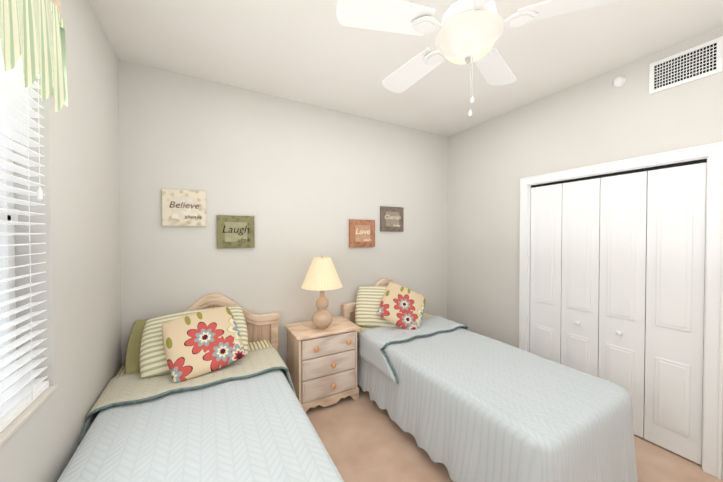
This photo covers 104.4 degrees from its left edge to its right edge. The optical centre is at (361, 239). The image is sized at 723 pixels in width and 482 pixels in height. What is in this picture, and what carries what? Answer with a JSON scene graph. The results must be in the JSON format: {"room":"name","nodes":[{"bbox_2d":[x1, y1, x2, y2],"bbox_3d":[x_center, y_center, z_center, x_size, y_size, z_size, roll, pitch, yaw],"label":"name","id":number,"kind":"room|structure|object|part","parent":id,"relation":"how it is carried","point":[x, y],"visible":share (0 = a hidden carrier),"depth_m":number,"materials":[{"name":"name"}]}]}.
{"room":"bedroom","nodes":[
{"label":"bedroom","id":0,"kind":"room"},
{"bbox_2d":[0,0,121,481],"bbox_3d":[-0.981,0.099,0.496,0.150,2.750,3.450,0,1,-29],"label":"wall","id":1,"kind":"structure","parent":0,"point":[80,238],"depth_m":1.31,"materials":[{"name":"paint"}]},
{"bbox_2d":[0,122,17,393],"bbox_3d":[-1.052,-0.084,0.529,0.060,1.405,1.240,0,1,-29],"label":"window","id":2,"kind":"structure","parent":1,"relation":"in","point":[3,261],"depth_m":1.03,"materials":[{"name":"white paint"}]},
{"bbox_2d":[0,42,48,432],"bbox_3d":[-0.970,-0.096,0.574,0.078,1.383,1.224,0,1,-29],"label":"window blinds","id":3,"kind":"object","parent":1,"relation":"attached to","point":[17,114],"visible":0.81,"depth_m":0.98,"materials":[{"name":"white plastic"}]},
{"bbox_2d":[0,385,57,447],"bbox_3d":[-0.986,0.609,0.575,0.112,0.018,1.240,0,1,-29],"label":"window sill","id":4,"kind":"structure","parent":1,"relation":"attached to","point":[15,425],"depth_m":0.95,"materials":[{"name":"beige paint"}]},
{"bbox_2d":[0,0,67,111],"bbox_3d":[-0.894,-0.700,0.565,0.080,0.465,1.285,0,1,-29],"label":"valance","id":5,"kind":"object","parent":1,"relation":"attached to","point":[32,32],"visible":1,"depth_m":0.94,"materials":[{"name":"green fabric"}]},
{"bbox_2d":[118,59,447,365],"bbox_3d":[-0.356,0.066,2.902,3.580,2.750,0.150,0,1,-29],"label":"wall","id":6,"kind":"structure","parent":0,"point":[302,183],"depth_m":2.54,"materials":[{"name":"paint"}]},
{"bbox_2d":[162,188,205,226],"bbox_3d":[-1.395,-0.245,2.216,0.295,0.285,0.032,0,1,-29],"label":"framed picture","id":7,"kind":"object","parent":6,"relation":"attached to","point":[183,207],"visible":1,"depth_m":2.20,"materials":[{"name":"beige"}]},
{"bbox_2d":[217,215,254,247],"bbox_3d":[-1.072,-0.062,2.398,0.294,0.276,0.032,0,1,-29],"label":"picture","id":8,"kind":"object","parent":6,"relation":"attached to","point":[235,231],"visible":1,"depth_m":2.38,"materials":[{"name":"green"}]},
{"bbox_2d":[349,219,374,247],"bbox_3d":[0.009,-0.061,2.998,0.309,0.293,0.032,0,1,-29],"label":"picture","id":9,"kind":"object","parent":6,"relation":"attached to","point":[361,233],"visible":1,"depth_m":2.98,"materials":[{"name":"orange"}]},
{"bbox_2d":[380,206,403,231],"bbox_3d":[0.347,-0.227,3.183,0.309,0.278,0.032,0,1,-29],"label":"picture","id":10,"kind":"object","parent":6,"relation":"attached to","point":[391,218],"visible":0.98,"depth_m":3.16,"materials":[{"name":"brown"}]},
{"bbox_2d":[89,0,722,136],"bbox_3d":[0.518,-1.337,1.309,3.580,0.100,3.750,0,1,-29],"label":"ceiling","id":11,"kind":"structure","parent":0,"point":[314,52],"depth_m":1.92,"materials":[{"name":"paint"}]},
{"bbox_2d":[336,0,617,115],"bbox_3d":[0.476,-0.930,1.359,1.200,0.714,1.162,0,1,-29],"label":"ceiling fan","id":12,"kind":"object","parent":11,"relation":"hanging from","point":[470,31],"visible":1,"depth_m":1.25,"materials":[{"name":"white painted wood"},{"name":"white metal"},{"name":"glass"}]},
{"bbox_3d":[0.105,-0.981,1.234,0.430,0.036,0.243,0,1,-29],"label":"blade","id":13,"kind":"part","parent":12,"relation":"part of","materials":[{"name":"white"}]},
{"bbox_3d":[0.285,-0.987,1.672,0.161,0.036,0.427,0,1,-29],"label":"blade","id":14,"kind":"part","parent":12,"relation":"part of","materials":[{"name":"white wood"}]},
{"bbox_3d":[0.502,-1.122,1.321,0.246,0.329,0.246,0,1,-29],"label":"motor","id":15,"kind":"part","parent":12,"relation":"part of","materials":[{"name":"white"}]},
{"bbox_3d":[0.502,-0.910,1.323,0.302,0.108,0.302,0,1,-29],"label":"glass","id":16,"kind":"part","parent":12,"relation":"part of","materials":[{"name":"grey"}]},
{"bbox_3d":[0.767,-0.987,1.630,0.428,0.036,0.266,0,1,-29],"label":"blade","id":17,"kind":"part","parent":12,"relation":"part of","materials":[{"name":"white"}]},
{"bbox_3d":[0.873,-0.980,1.165,0.351,0.036,0.398,0,1,-29],"label":"blade","id":18,"kind":"part","parent":12,"relation":"part of","materials":[{"name":"white"}]},
{"bbox_2d":[306,384,722,481],"bbox_3d":[0.518,1.512,1.348,3.580,0.100,3.750,0,1,-29],"label":"floor","id":19,"kind":"structure","parent":0,"point":[364,438],"depth_m":1.91,"materials":[{"name":"carpet"}]},
{"bbox_2d":[57,293,343,481],"bbox_3d":[-0.765,0.960,1.430,1.113,1.002,2.018,0,1,-29],"label":"bed","id":20,"kind":"object","parent":19,"relation":"on","point":[201,389],"visible":1,"depth_m":1.44,"materials":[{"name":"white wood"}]},
{"bbox_3d":[-1.215,0.948,2.299,1.056,1.002,0.062,0,1,-29],"label":"headboard","id":21,"kind":"part","parent":20,"relation":"part of","materials":[{"name":"brown wood"}]},
{"bbox_3d":[-1.218,0.804,2.303,0.920,0.570,0.020,0,1,-29],"label":"headboard panel","id":22,"kind":"part","parent":20,"relation":"part of","materials":[{"name":"brown wood"}]},
{"bbox_2d":[285,316,359,412],"bbox_3d":[-0.353,1.116,2.550,0.580,0.660,0.432,0,1,-29],"label":"nightstand","id":23,"kind":"object","parent":19,"relation":"on","point":[322,366],"visible":0.83,"depth_m":2.40,"materials":[{"name":"brown wood"}]},
{"bbox_2d":[300,255,341,328],"bbox_3d":[-0.365,0.462,2.522,0.362,0.646,0.426,0,1,-29],"label":"lamp","id":24,"kind":"object","parent":23,"relation":"on","point":[322,276],"visible":1,"depth_m":2.41,"materials":[{"name":"beige fabric"}]},
{"bbox_3d":[-0.350,0.294,2.491,0.360,0.254,0.360,0,1,-29],"label":"lamp shade","id":25,"kind":"part","parent":24,"relation":"part of","materials":[{"name":"beige fabric"}]},
{"bbox_3d":[-0.354,0.901,2.548,0.484,0.154,0.362,0,1,-29],"label":"drawer","id":26,"kind":"part","parent":23,"relation":"part of","materials":[{"name":"brown wood"}]},
{"bbox_3d":[-0.354,1.070,2.550,0.484,0.162,0.362,0,1,-29],"label":"drawer","id":27,"kind":"part","parent":23,"relation":"part of","materials":[{"name":"brown wood"}]},
{"bbox_3d":[-0.354,1.247,2.553,0.484,0.170,0.362,0,1,-29],"label":"drawer","id":28,"kind":"part","parent":23,"relation":"part of","materials":[{"name":"brown wood"}]},
{"bbox_3d":[-0.240,0.903,2.383,0.343,0.042,0.036,0,1,-29],"label":"knob","id":29,"kind":"part","parent":23,"relation":"part of","materials":[{"name":"brown wood"}]},
{"bbox_2d":[342,278,637,481],"bbox_3d":[0.746,0.949,2.269,1.056,1.002,2.018,0,1,-29],"label":"bed","id":30,"kind":"object","parent":19,"relation":"on","point":[461,402],"visible":0.96,"depth_m":1.70,"materials":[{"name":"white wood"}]},
{"bbox_3d":[0.268,0.793,3.128,0.920,0.570,0.020,0,1,-29],"label":"headboard panel","id":31,"kind":"part","parent":30,"relation":"part of","materials":[{"name":"brown wood"}]},
{"bbox_3d":[0.271,0.937,3.124,1.056,1.002,0.062,0,1,-29],"label":"headboard","id":32,"kind":"part","parent":30,"relation":"part of","materials":[{"name":"brown wood"}]},
{"bbox_2d":[447,25,722,465],"bbox_3d":[2.017,0.076,2.161,0.150,2.750,3.450,0,1,-29],"label":"wall","id":33,"kind":"structure","parent":0,"point":[600,119],"depth_m":2.71,"materials":[{"name":"paint"}]},
{"bbox_2d":[530,183,562,363],"bbox_3d":[1.715,0.469,2.616,0.042,1.928,0.269,0,1,-29],"label":"closet door","id":34,"kind":"structure","parent":33,"relation":"attached to","point":[546,273],"depth_m":2.59,"materials":[{"name":"white paint"}]},
{"bbox_2d":[561,178,600,376],"bbox_3d":[1.838,0.472,2.372,0.065,1.928,0.269,0,1,-29],"label":"closet door","id":35,"kind":"structure","parent":33,"relation":"attached to","point":[580,275],"depth_m":2.35,"materials":[{"name":"white paint"}]},
{"bbox_2d":[612,76,625,87],"bbox_3d":[1.933,-1.188,2.110,0.031,0.080,0.080,0,1,-29],"label":"smoke detector","id":36,"kind":"object","parent":33,"relation":"attached to","point":[618,81],"visible":1,"depth_m":2.10,"materials":[{"name":"white paint"}]},
{"bbox_2d":[531,159,706,187],"bbox_3d":[1.919,-0.502,2.247,0.028,0.023,1.092,0,1,-29],"label":"track","id":37,"kind":"object","parent":33,"relation":"attached to","point":[636,170],"visible":0.71,"depth_m":2.09,"materials":[{"name":"black metal"}]},
{"bbox_2d":[519,142,722,479],"bbox_3d":[1.917,0.428,2.259,0.115,2.043,1.256,0,1,-29],"label":"trim","id":38,"kind":"structure","parent":33,"relation":"attached to","point":[712,420],"depth_m":1.74,"materials":[{"name":"white paint"}]},
{"bbox_2d":[598,171,647,437],"bbox_3d":[1.970,0.475,2.133,0.065,1.928,0.269,0,1,-29],"label":"closet door","id":39,"kind":"structure","parent":33,"relation":"attached to","point":[622,274],"depth_m":2.11,"materials":[{"name":"white paint"}]},
{"bbox_2d":[644,162,706,464],"bbox_3d":[2.113,0.479,1.900,0.042,1.928,0.269,0,1,-29],"label":"closet door","id":40,"kind":"structure","parent":33,"relation":"attached to","point":[675,289],"depth_m":1.88,"materials":[{"name":"white paint"}]},
{"bbox_2d":[649,36,722,93],"bbox_3d":[2.096,-1.120,1.828,0.020,0.210,0.320,0,1,-29],"label":"air vent","id":41,"kind":"object","parent":33,"relation":"in","point":[703,60],"visible":1,"depth_m":1.81,"materials":[{"name":"white metal"}]}
]}

